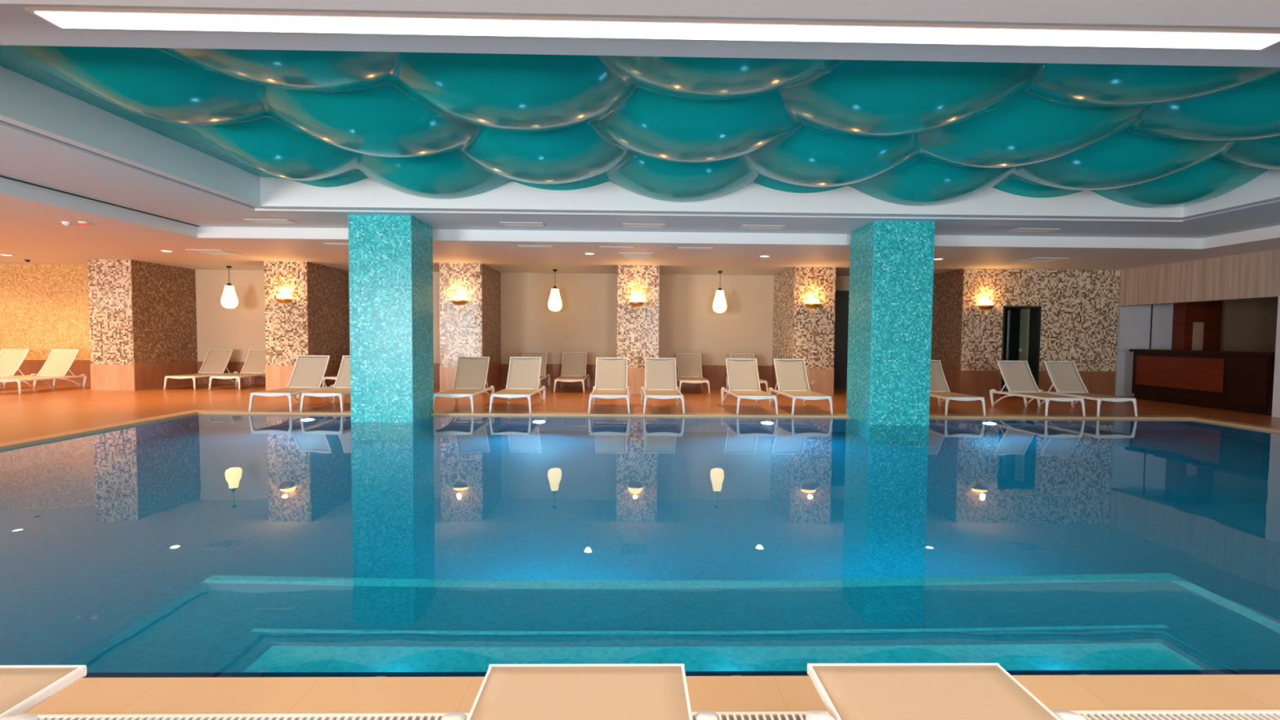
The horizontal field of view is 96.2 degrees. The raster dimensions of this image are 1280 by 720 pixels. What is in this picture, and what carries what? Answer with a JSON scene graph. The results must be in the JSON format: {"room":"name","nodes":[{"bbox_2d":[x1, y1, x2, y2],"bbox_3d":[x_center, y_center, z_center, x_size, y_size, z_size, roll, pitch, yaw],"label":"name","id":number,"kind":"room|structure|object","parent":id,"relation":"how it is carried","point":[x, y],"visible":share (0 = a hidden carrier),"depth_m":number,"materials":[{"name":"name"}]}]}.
{"room":"indoor swimming pool","nodes":[
{"label":"indoor swimming pool","id":0,"kind":"room"},
{"bbox_2d":[0,263,90,359],"bbox_3d":[-14.430,-1.179,14.203,3.654,2.350,0.200,0,2,-1],"label":"wall","id":1,"kind":"structure","parent":0,"point":[44,308],"depth_m":14.10,"materials":[{"name":"tile"}]},
{"bbox_2d":[0,360,90,386],"bbox_3d":[-14.448,0.315,14.259,3.642,0.640,0.215,0,2,-1],"label":"trim","id":2,"kind":"structure","parent":1,"relation":"attached to","point":[28,367],"depth_m":14.16,"materials":[{"name":"brown stone"}]},
{"bbox_2d":[195,269,849,365],"bbox_3d":[-0.679,-0.797,15.425,24.000,2.990,0.250,0,2,-1],"label":"wall","id":3,"kind":"structure","parent":0,"point":[586,321],"depth_m":15.27,"materials":[{"name":"beige paint"}]},
{"bbox_2d":[196,361,772,387],"bbox_3d":[-2.069,0.403,15.316,19.171,0.580,0.020,0,2,-1],"label":"trim","id":4,"kind":"structure","parent":3,"relation":"attached to","point":[716,375],"depth_m":15.31,"materials":[{"name":"brown stone"}]},
{"bbox_2d":[833,290,848,387],"bbox_3d":[5.451,-0.548,15.362,1.740,2.600,0.080,0,2,-1],"label":"door","id":5,"kind":"structure","parent":3,"relation":"in","point":[842,297],"depth_m":15.36,"materials":[{"name":"grey"}]},
{"bbox_2d":[942,368,1115,395],"bbox_3d":[9.393,0.520,14.562,3.722,0.600,1.952,0,2,-1],"label":"trim","id":6,"kind":"structure","parent":3,"relation":"attached to","point":[974,383],"depth_m":13.59,"materials":[{"name":"brown stone"}]},
{"bbox_2d":[0,0,1279,275],"bbox_3d":[-2.270,-2.546,5.046,28.010,1.360,20.780,0,2,-1],"label":"ceiling","id":7,"kind":"structure","parent":0,"point":[32,228],"depth_m":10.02,"materials":[{"name":"white paint"}]},
{"bbox_2d":[61,221,71,226],"bbox_3d":[-8.596,-2.039,8.616,0.110,0.060,0.110,0,2,-1],"label":"smoke detector","id":8,"kind":"object","parent":7,"relation":"attached to","point":[64,223],"visible":1,"depth_m":8.59,"materials":[{"name":"white plastic"}]},
{"bbox_2d":[78,221,88,226],"bbox_3d":[-8.335,-2.037,8.611,0.120,0.060,0.120,0,2,-1],"label":"light","id":9,"kind":"object","parent":7,"relation":"attached to","point":[82,223],"visible":1,"depth_m":8.58,"materials":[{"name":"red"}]},
{"bbox_2d":[0,175,198,226],"bbox_3d":[-7.568,-2.159,6.362,0.070,0.004,7.170,0,2,-1],"label":"trim","id":10,"kind":"structure","parent":7,"relation":"attached to","point":[2,176],"depth_m":7.93,"materials":[{"name":"grey"}]},
{"bbox_2d":[0,120,253,207],"bbox_3d":[1.341,-2.127,6.235,14.080,0.030,4.910,0,2,-1],"label":"trim","id":11,"kind":"structure","parent":7,"relation":"attached to","point":[0,120],"depth_m":6.17,"materials":[{"name":"grey"}]},
{"bbox_2d":[159,249,173,252],"bbox_3d":[-9.540,-2.196,11.586,0.230,0.014,0.230,0,2,-1],"label":"recessed light","id":12,"kind":"object","parent":7,"relation":"in","point":[166,251],"visible":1,"depth_m":11.57,"materials":[{"name":"white"}]},
{"bbox_2d":[185,248,244,255],"bbox_3d":[-8.652,-2.195,11.712,0.698,0.013,0.690,0,2,-1],"label":"air conditioner","id":13,"kind":"object","parent":7,"relation":"attached to","point":[205,251],"visible":1,"depth_m":11.63,"materials":[{"name":"white metal"}]},
{"bbox_2d":[220,266,238,308],"bbox_3d":[-10.151,-1.797,14.204,0.356,1.045,0.356,0,2,-1],"label":"pendant lamp","id":14,"kind":"object","parent":7,"relation":"hanging from","point":[229,300],"visible":1,"depth_m":14.12,"materials":[{"name":"beige glass"}]},
{"bbox_2d":[243,218,297,223],"bbox_3d":[-6.038,-2.272,9.404,0.700,0.012,0.300,0,2,-1],"label":"ceiling vent","id":15,"kind":"object","parent":7,"relation":"in","point":[254,220],"visible":1,"depth_m":9.37,"materials":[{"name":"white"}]},
{"bbox_2d":[324,243,348,244],"bbox_3d":[-5.419,-2.117,10.503,0.640,0.012,0.160,0,2,-1],"label":"ceiling vent","id":16,"kind":"object","parent":7,"relation":"in","point":[324,243],"visible":0.62,"depth_m":10.43,"materials":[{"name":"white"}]},
{"bbox_2d":[499,222,545,226],"bbox_3d":[-1.929,-2.241,9.480,0.700,0.012,0.300,0,2,-1],"label":"ceiling vent","id":17,"kind":"object","parent":7,"relation":"in","point":[504,224],"visible":1,"depth_m":9.46,"materials":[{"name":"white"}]},
{"bbox_2d":[517,244,553,247],"bbox_3d":[-1.920,-2.091,10.567,0.640,0.012,0.160,0,2,-1],"label":"ceiling vent","id":18,"kind":"object","parent":7,"relation":"in","point":[518,246],"visible":1,"depth_m":10.53,"materials":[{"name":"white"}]},
{"bbox_2d":[547,269,562,311],"bbox_3d":[-2.123,-1.736,14.353,0.356,1.045,0.356,0,2,-1],"label":"pendant lamp","id":19,"kind":"object","parent":7,"relation":"hanging from","point":[554,304],"visible":1,"depth_m":14.25,"materials":[{"name":"beige glass"}]},
{"bbox_2d":[583,252,595,254],"bbox_3d":[-1.006,-2.120,11.464,0.230,0.014,0.230,0,2,-1],"label":"recessed light","id":20,"kind":"object","parent":7,"relation":"in","point":[587,253],"visible":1,"depth_m":11.42,"materials":[{"name":"white"}]},
{"bbox_2d":[599,245,634,248],"bbox_3d":[-0.430,-2.080,10.595,0.640,0.012,0.160,0,2,-1],"label":"ceiling vent","id":21,"kind":"object","parent":7,"relation":"in","point":[600,246],"visible":1,"depth_m":10.54,"materials":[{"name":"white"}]},
{"bbox_2d":[618,252,653,257],"bbox_3d":[-0.080,-2.122,11.671,0.698,0.013,0.690,0,2,-1],"label":"air conditioner","id":22,"kind":"object","parent":7,"relation":"attached to","point":[621,255],"visible":1,"depth_m":11.58,"materials":[{"name":"white metal"}]},
{"bbox_2d":[0,44,1279,208],"bbox_3d":[1.346,-2.374,6.045,13.600,0.391,4.790,0,2,-1],"label":"ceiling","id":23,"kind":"structure","parent":7,"relation":"attached to","point":[428,125],"depth_m":5.54,"materials":[{"name":"teal"}]},
{"bbox_2d":[0,66,1279,219],"bbox_3d":[1.346,-2.661,6.158,13.860,1.164,4.800,0,2,-1],"label":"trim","id":24,"kind":"structure","parent":7,"relation":"attached to","point":[26,103],"depth_m":8.34,"materials":[{"name":"white paint"}]},
{"bbox_2d":[622,222,665,227],"bbox_3d":[0.061,-2.226,9.516,0.700,0.012,0.300,0,2,-1],"label":"ceiling vent","id":25,"kind":"object","parent":7,"relation":"in","point":[624,224],"visible":1,"depth_m":9.51,"materials":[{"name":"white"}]},
{"bbox_2d":[24,6,1279,49],"bbox_3d":[0.202,-1.958,3.406,7.360,0.026,0.185,0,2,-1],"label":"recessed light","id":26,"kind":"object","parent":7,"relation":"in","point":[59,17],"visible":1,"depth_m":3.38,"materials":[{"name":"glowing white light diffuser"},{"name":"white paint"}]},
{"bbox_2d":[677,246,712,248],"bbox_3d":[1.019,-2.069,10.622,0.640,0.012,0.160,0,2,-1],"label":"ceiling vent","id":27,"kind":"object","parent":7,"relation":"in","point":[678,247],"visible":1,"depth_m":10.56,"materials":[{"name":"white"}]},
{"bbox_2d":[254,209,1182,222],"bbox_3d":[1.296,-2.181,8.707,14.080,0.012,0.035,0,2,-1],"label":"trim","id":28,"kind":"structure","parent":7,"relation":"attached to","point":[255,210],"depth_m":8.69,"materials":[{"name":"white paint"}]},
{"bbox_2d":[712,271,726,312],"bbox_3d":[2.006,-1.706,14.429,0.356,1.045,0.356,0,2,-1],"label":"pendant lamp","id":29,"kind":"object","parent":7,"relation":"hanging from","point":[719,305],"visible":1,"depth_m":14.33,"materials":[{"name":"beige glass"}]},
{"bbox_2d":[196,231,1279,248],"bbox_3d":[1.274,-1.942,6.547,17.760,0.085,7.200,0,2,-1],"label":"trim moulding","id":30,"kind":"structure","parent":7,"relation":"attached to","point":[200,235],"depth_m":10.10,"materials":[{"name":"white paint"}]},
{"bbox_2d":[739,224,785,229],"bbox_3d":[2.030,-2.211,9.553,0.700,0.012,0.300,0,2,-1],"label":"ceiling vent","id":31,"kind":"object","parent":7,"relation":"in","point":[744,226],"visible":1,"depth_m":9.54,"materials":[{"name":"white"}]},
{"bbox_2d":[1006,227,1060,232],"bbox_3d":[6.590,-2.177,9.637,0.700,0.012,0.300,0,2,-1],"label":"ceiling vent","id":32,"kind":"object","parent":7,"relation":"in","point":[1018,229],"visible":1,"depth_m":9.59,"materials":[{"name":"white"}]},
{"bbox_2d":[1013,257,1069,262],"bbox_3d":[8.268,-2.061,11.875,0.698,0.013,0.690,0,2,-1],"label":"air conditioner","id":33,"kind":"object","parent":7,"relation":"attached to","point":[1037,260],"visible":1,"depth_m":11.85,"materials":[{"name":"white metal"}]},
{"bbox_2d":[1029,258,1059,262],"bbox_3d":[8.268,-2.065,11.875,0.540,0.006,0.540,0,2,-1],"label":"grille","id":34,"kind":"object","parent":33,"relation":"attached to","point":[1032,260],"depth_m":11.85,"materials":[{"name":"white metal"}]},
{"bbox_2d":[0,383,1279,443],"bbox_3d":[0.141,1.284,5.363,32.500,0.300,20.600,0,2,-1],"label":"floor","id":35,"kind":"structure","parent":0,"point":[40,411],"depth_m":11.13,"materials":[{"name":"ceramic"}]},
{"bbox_2d":[0,349,36,388],"bbox_3d":[-14.602,0.235,12.831,0.752,0.925,1.522,0,2,-1],"label":"sun lounger","id":36,"kind":"object","parent":35,"relation":"on","point":[11,360],"visible":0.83,"depth_m":13.33,"materials":[{"name":"white plastic"}]},
{"bbox_2d":[0,665,86,719],"bbox_3d":[-1.996,1.135,0.912,0.752,0.350,1.724,0,2,-1],"label":"sun lounger","id":37,"kind":"object","parent":35,"relation":"on","point":[23,688],"visible":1,"depth_m":1.68,"materials":[{"name":"white plastic"}]},
{"bbox_2d":[0,349,87,395],"bbox_3d":[-13.472,0.243,12.872,0.752,0.925,1.522,0,2,-1],"label":"sun lounger","id":38,"kind":"object","parent":35,"relation":"on","point":[59,362],"visible":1,"depth_m":13.29,"materials":[{"name":"white plastic"}]},
{"bbox_2d":[87,259,197,390],"bbox_3d":[-12.120,-0.836,14.114,0.990,2.990,1.952,0,2,-1],"label":"pillar","id":39,"kind":"structure","parent":35,"relation":"on","point":[143,315],"depth_m":13.33,"materials":[{"name":"brown tile"}]},
{"bbox_2d":[163,349,239,390],"bbox_3d":[-10.765,0.211,14.151,0.752,0.925,1.522,0,2,-1],"label":"sun lounger","id":40,"kind":"object","parent":35,"relation":"on","point":[215,362],"visible":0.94,"depth_m":14.55,"materials":[{"name":"white plastic"}]},
{"bbox_2d":[208,349,266,390],"bbox_3d":[-9.756,0.217,14.210,0.752,0.925,1.522,0,2,-1],"label":"sun lounger","id":41,"kind":"object","parent":35,"relation":"on","point":[255,364],"visible":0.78,"depth_m":14.57,"materials":[{"name":"white plastic"}]},
{"bbox_2d":[248,355,335,411],"bbox_3d":[-6.360,0.399,10.600,0.752,0.925,1.522,0,2,-1],"label":"sun lounger","id":42,"kind":"object","parent":35,"relation":"on","point":[308,374],"visible":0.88,"depth_m":10.99,"materials":[{"name":"beige fabric"}]},
{"bbox_2d":[263,261,349,390],"bbox_3d":[-8.155,-0.806,14.187,0.990,2.990,1.952,0,2,-1],"label":"pillar","id":43,"kind":"structure","parent":35,"relation":"on","point":[316,321],"depth_m":13.26,"materials":[{"name":"brown tile"}]},
{"bbox_2d":[275,293,293,303],"bbox_3d":[-8.138,-1.408,13.095,0.364,0.235,0.202,0,2,-1],"label":"wall sconce","id":44,"kind":"object","parent":43,"relation":"attached to","point":[282,298],"visible":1,"depth_m":13.05,"materials":[{"name":"white glass"}]},
{"bbox_2d":[299,355,350,412],"bbox_3d":[-5.490,0.405,10.616,0.752,0.925,1.522,0,2,-1],"label":"sun lounger","id":45,"kind":"object","parent":35,"relation":"on","point":[341,388],"visible":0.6,"depth_m":10.85,"materials":[{"name":"white plastic"}]},
{"bbox_2d":[322,375,337,386],"bbox_3d":[-7.127,0.237,14.258,0.752,0.925,1.522,0,2,-1],"label":"sun lounger","id":46,"kind":"object","parent":35,"relation":"on","point":[333,377],"visible":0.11,"depth_m":13.52,"materials":[{"name":"white plastic"}]},
{"bbox_2d":[433,356,494,413],"bbox_3d":[-3.251,0.422,10.658,0.752,0.925,1.522,0,2,-1],"label":"sun lounger","id":47,"kind":"object","parent":35,"relation":"on","point":[470,380],"visible":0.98,"depth_m":11.06,"materials":[{"name":"beige fabric"}]},
{"bbox_2d":[439,262,501,391],"bbox_3d":[-4.164,-0.776,14.261,0.990,2.990,1.952,0,2,-1],"label":"pillar","id":48,"kind":"structure","parent":35,"relation":"on","point":[473,328],"depth_m":13.31,"materials":[{"name":"beige tile"}]},
{"bbox_2d":[451,294,467,305],"bbox_3d":[-4.154,-1.378,13.169,0.364,0.235,0.202,0,2,-1],"label":"wall sconce","id":49,"kind":"object","parent":48,"relation":"attached to","point":[458,300],"visible":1,"depth_m":13.12,"materials":[{"name":"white glass"}]},
{"bbox_2d":[488,356,546,413],"bbox_3d":[-2.245,0.429,10.676,0.752,0.925,1.522,0,2,0],"label":"sun lounger","id":50,"kind":"object","parent":35,"relation":"on","point":[524,372],"visible":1,"depth_m":11.07,"materials":[{"name":"beige fabric"}]},
{"bbox_2d":[522,351,550,392],"bbox_3d":[-2.684,0.279,14.141,0.752,0.925,1.522,0,2,-1],"label":"sun lounger","id":51,"kind":"object","parent":35,"relation":"on","point":[543,354],"visible":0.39,"depth_m":14.70,"materials":[{"name":"white plastic"}]},
{"bbox_2d":[553,351,589,393],"bbox_3d":[-1.664,0.287,14.139,0.752,0.925,1.522,0,2,-1],"label":"sun lounger","id":52,"kind":"object","parent":35,"relation":"on","point":[574,363],"visible":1,"depth_m":14.55,"materials":[{"name":"white plastic"}]},
{"bbox_2d":[440,663,718,719],"bbox_3d":[-0.151,1.149,0.946,0.752,0.350,1.724,0,2,-1],"label":"sun lounger","id":53,"kind":"object","parent":35,"relation":"on","point":[511,691],"visible":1,"depth_m":1.66,"materials":[{"name":"beige mesh fabric"},{"name":"white resin"}]},
{"bbox_2d":[587,357,631,413],"bbox_3d":[-0.547,0.442,10.708,0.752,0.925,1.522,0,2,-1],"label":"sun lounger","id":54,"kind":"object","parent":35,"relation":"on","point":[611,377],"visible":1,"depth_m":11.11,"materials":[{"name":"beige fabric"}]},
{"bbox_2d":[616,264,659,393],"bbox_3d":[-0.066,-0.745,14.336,0.990,2.990,1.952,0,2,-1],"label":"pillar","id":55,"kind":"structure","parent":35,"relation":"on","point":[637,327],"depth_m":13.36,"materials":[{"name":"beige tile"}]},
{"bbox_2d":[628,296,644,306],"bbox_3d":[-0.075,-1.347,13.244,0.364,0.235,0.202,0,2,-1],"label":"wall sconce","id":56,"kind":"object","parent":55,"relation":"attached to","point":[636,301],"visible":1,"depth_m":13.19,"materials":[{"name":"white glass"}]},
{"bbox_2d":[36,709,1279,719],"bbox_3d":[1.205,1.314,1.920,17.300,0.052,0.356,0,2,-1],"label":"overflow grating","id":57,"kind":"object","parent":35,"relation":"on","point":[1250,714],"visible":0.47,"depth_m":2.05,"materials":[{"name":"beige plastic"}]},
{"bbox_2d":[640,357,684,413],"bbox_3d":[0.408,0.450,10.725,0.752,0.925,1.522,0,2,-1],"label":"sun lounger","id":58,"kind":"object","parent":35,"relation":"on","point":[660,374],"visible":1,"depth_m":11.12,"materials":[{"name":"beige fabric"}]},
{"bbox_2d":[676,352,710,394],"bbox_3d":[1.257,0.313,14.094,0.752,0.925,1.522,0,2,-1],"label":"sun lounger","id":59,"kind":"object","parent":35,"relation":"on","point":[689,365],"visible":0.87,"depth_m":14.50,"materials":[{"name":"white plastic"}]},
{"bbox_2d":[725,353,768,392],"bbox_3d":[2.617,0.324,14.119,0.752,0.925,1.522,0,2,-1],"label":"sun lounger","id":60,"kind":"object","parent":35,"relation":"on","point":[731,355],"visible":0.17,"depth_m":14.71,"materials":[{"name":"white plastic"}]},
{"bbox_2d":[720,358,777,414],"bbox_3d":[2.023,0.462,10.755,0.752,0.925,1.522,0,2,-2],"label":"sun lounger","id":61,"kind":"object","parent":35,"relation":"on","point":[743,378],"visible":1,"depth_m":11.15,"materials":[{"name":"beige fabric"}]},
{"bbox_2d":[768,359,832,414],"bbox_3d":[2.981,0.469,10.773,0.752,0.925,1.522,0,2,-3],"label":"sun lounger","id":62,"kind":"object","parent":35,"relation":"on","point":[792,380],"visible":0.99,"depth_m":11.16,"materials":[{"name":"beige fabric"}]},
{"bbox_2d":[771,266,835,395],"bbox_3d":[4.055,-0.714,14.413,0.990,2.990,1.952,0,2,-1],"label":"pillar","id":63,"kind":"structure","parent":35,"relation":"on","point":[800,331],"depth_m":13.47,"materials":[{"name":"beige tile"}]},
{"bbox_2d":[804,297,820,308],"bbox_3d":[4.019,-1.316,13.320,0.364,0.235,0.202,0,2,-1],"label":"wall sconce","id":64,"kind":"object","parent":63,"relation":"attached to","point":[812,303],"visible":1,"depth_m":13.27,"materials":[{"name":"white glass"}]},
{"bbox_2d":[805,662,1087,719],"bbox_3d":[0.846,1.156,0.964,0.752,0.350,1.724,0,2,-1],"label":"sun lounger","id":65,"kind":"object","parent":35,"relation":"on","point":[873,691],"visible":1,"depth_m":1.66,"materials":[{"name":"white plastic"}]},
{"bbox_2d":[929,360,986,415],"bbox_3d":[5.693,0.489,10.823,0.752,0.925,1.522,0,2,-2],"label":"sun lounger","id":66,"kind":"object","parent":35,"relation":"on","point":[939,388],"visible":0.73,"depth_m":11.11,"materials":[{"name":"white plastic"}]},
{"bbox_2d":[989,360,1085,416],"bbox_3d":[7.461,0.502,10.855,0.752,0.925,1.522,0,2,-3],"label":"sun lounger","id":67,"kind":"object","parent":35,"relation":"on","point":[1018,378],"visible":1,"depth_m":11.25,"materials":[{"name":"white plastic"}]},
{"bbox_2d":[1036,360,1137,416],"bbox_3d":[8.402,0.509,10.873,0.752,0.925,1.522,0,2,-2],"label":"sun lounger","id":68,"kind":"object","parent":35,"relation":"on","point":[1065,378],"visible":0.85,"depth_m":11.26,"materials":[{"name":"white plastic"}]},
{"bbox_2d":[1171,300,1222,351],"bbox_3d":[13.223,-0.357,13.678,0.880,2.490,0.353,0,2,-1],"label":"tall cabinet","id":69,"kind":"object","parent":35,"relation":"on","point":[1196,326],"visible":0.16,"depth_m":13.49,"materials":[{"name":"red wood"}]},
{"bbox_2d":[1128,349,1275,415],"bbox_3d":[11.710,0.383,11.882,0.700,1.140,2.940,0,2,-1],"label":"bar counter","id":70,"kind":"object","parent":35,"relation":"on","point":[1229,380],"depth_m":11.57,"materials":[{"name":"brown wood"}]},
{"bbox_2d":[1128,349,1275,356],"bbox_3d":[11.714,-0.157,11.859,0.700,0.060,2.940,0,2,-1],"label":"countertop","id":71,"kind":"structure","parent":70,"relation":"on","point":[1172,351],"depth_m":11.56,"materials":[{"name":"brown wood"}]},
{"bbox_3d":[1.141,2.020,6.153,17.580,1.580,8.000,0,2,-1],"label":"basin","id":72,"kind":"object","parent":35,"relation":"in","visible":0},
{"bbox_2d":[348,214,433,422],"bbox_3d":[-4.038,0.083,9.433,0.966,4.686,0.966,0,2,-1],"label":"column","id":73,"kind":"structure","parent":72,"relation":"on","point":[390,256],"depth_m":8.94,"materials":[{"name":"teal tile"}]},
{"bbox_2d":[0,409,1279,714],"bbox_3d":[1.148,1.168,6.127,17.660,0.124,8.060,0,2,-1],"label":"pool coping","id":74,"kind":"object","parent":72,"relation":"on","point":[296,695],"visible":0.5,"depth_m":2.20,"materials":[{"name":"stone"}]},
{"bbox_2d":[0,413,1279,677],"bbox_3d":[1.149,1.141,6.116,17.180,0.001,7.600,0,2,-1],"label":"pool water","id":75,"kind":"object","parent":72,"relation":"in","point":[197,545],"visible":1,"depth_m":3.80,"materials":[{"name":"teal liquid"}]},
{"bbox_2d":[846,220,934,425],"bbox_3d":[4.118,0.144,9.584,0.966,4.686,0.966,0,2,-1],"label":"column","id":76,"kind":"structure","parent":72,"relation":"on","point":[891,263],"depth_m":9.09,"materials":[{"name":"teal tile"}]},
{"bbox_2d":[930,268,964,370],"bbox_3d":[7.552,-0.988,14.476,0.008,2.390,1.930,0,2,-1],"label":"wall","id":77,"kind":"structure","parent":0,"point":[948,286],"depth_m":14.11,"materials":[{"name":"brown tile"}]},
{"bbox_2d":[1002,307,1031,391],"bbox_3d":[8.963,-0.304,14.660,1.100,2.230,1.610,0,2,-1],"label":"wall","id":78,"kind":"structure","parent":0,"point":[1014,322],"depth_m":14.49,"materials":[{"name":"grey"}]},
{"bbox_2d":[1004,310,1008,391],"bbox_3d":[9.401,-0.234,14.746,0.020,2.090,0.060,0,2,-1],"label":"door frame","id":79,"kind":"structure","parent":78,"relation":"attached to","point":[1007,311],"depth_m":14.72,"materials":[{"name":"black metal"}]},
{"bbox_2d":[1017,308,1029,360],"bbox_3d":[9.388,-0.206,14.097,0.070,2.090,0.280,0,2,-1],"label":"door","id":80,"kind":"structure","parent":78,"relation":"in","point":[1024,313],"depth_m":14.06,"materials":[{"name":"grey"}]},
{"bbox_2d":[960,268,1119,371],"bbox_3d":[9.426,-0.939,13.686,3.710,2.390,0.300,0,2,-1],"label":"wall","id":81,"kind":"structure","parent":0,"point":[1079,317],"depth_m":13.53,"materials":[{"name":"beige tile"}]},
{"bbox_2d":[977,300,994,310],"bbox_3d":[8.094,-1.286,13.395,0.364,0.235,0.202,0,2,-1],"label":"wall sconce","id":82,"kind":"object","parent":81,"relation":"attached to","point":[982,304],"visible":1,"depth_m":13.35,"materials":[{"name":"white glass"}]},
{"bbox_2d":[1000,306,1041,395],"bbox_3d":[8.980,-0.213,13.704,0.900,2.130,0.310,0,2,-1],"label":"door frame","id":83,"kind":"structure","parent":81,"relation":"attached to","point":[1036,311],"depth_m":13.62,"materials":[{"name":"grey metal"}]},
{"bbox_2d":[1220,297,1278,352],"bbox_3d":[13.729,-0.615,13.973,4.840,2.990,0.230,0,2,-1],"label":"wall","id":84,"kind":"structure","parent":0,"point":[1250,325],"depth_m":13.87,"materials":[{"name":"beige paint"}]},
{"bbox_2d":[1115,305,1151,395],"bbox_3d":[11.765,-0.380,13.815,0.950,2.500,0.035,0,2,-1],"label":"panel","id":85,"kind":"object","parent":84,"relation":"attached to","point":[1133,322],"visible":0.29,"depth_m":13.79,"materials":[{"name":"white paint"}]},
{"bbox_2d":[1149,304,1152,349],"bbox_3d":[12.267,-0.376,13.831,0.055,2.500,0.020,0,2,-1],"label":"trim","id":86,"kind":"structure","parent":84,"relation":"attached to","point":[1151,320],"depth_m":13.80,"materials":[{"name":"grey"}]},
{"bbox_2d":[1151,303,1173,349],"bbox_3d":[12.537,-0.374,13.829,0.485,2.500,0.035,0,2,-1],"label":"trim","id":87,"kind":"structure","parent":84,"relation":"attached to","point":[1162,314],"depth_m":13.79,"materials":[{"name":"white paint"}]},
{"bbox_2d":[1118,248,1279,306],"bbox_3d":[11.462,-1.627,12.027,0.280,0.840,3.630,0,2,-1],"label":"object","id":88,"kind":"structure","parent":84,"relation":"attached to","point":[1254,275],"depth_m":11.52,"materials":[{"name":"beige wood"}]},
{"bbox_3d":[11.638,-0.155,2.738,0.250,2.990,15.060,0,2,-1],"label":"wall","id":89,"kind":"structure","parent":0,"visible":0},
{"bbox_2d":[1271,296,1279,417],"bbox_3d":[11.365,-0.053,10.165,0.020,2.150,0.220,0,2,-1],"label":"door frame","id":90,"kind":"structure","parent":89,"relation":"attached to","point":[1276,393],"depth_m":10.24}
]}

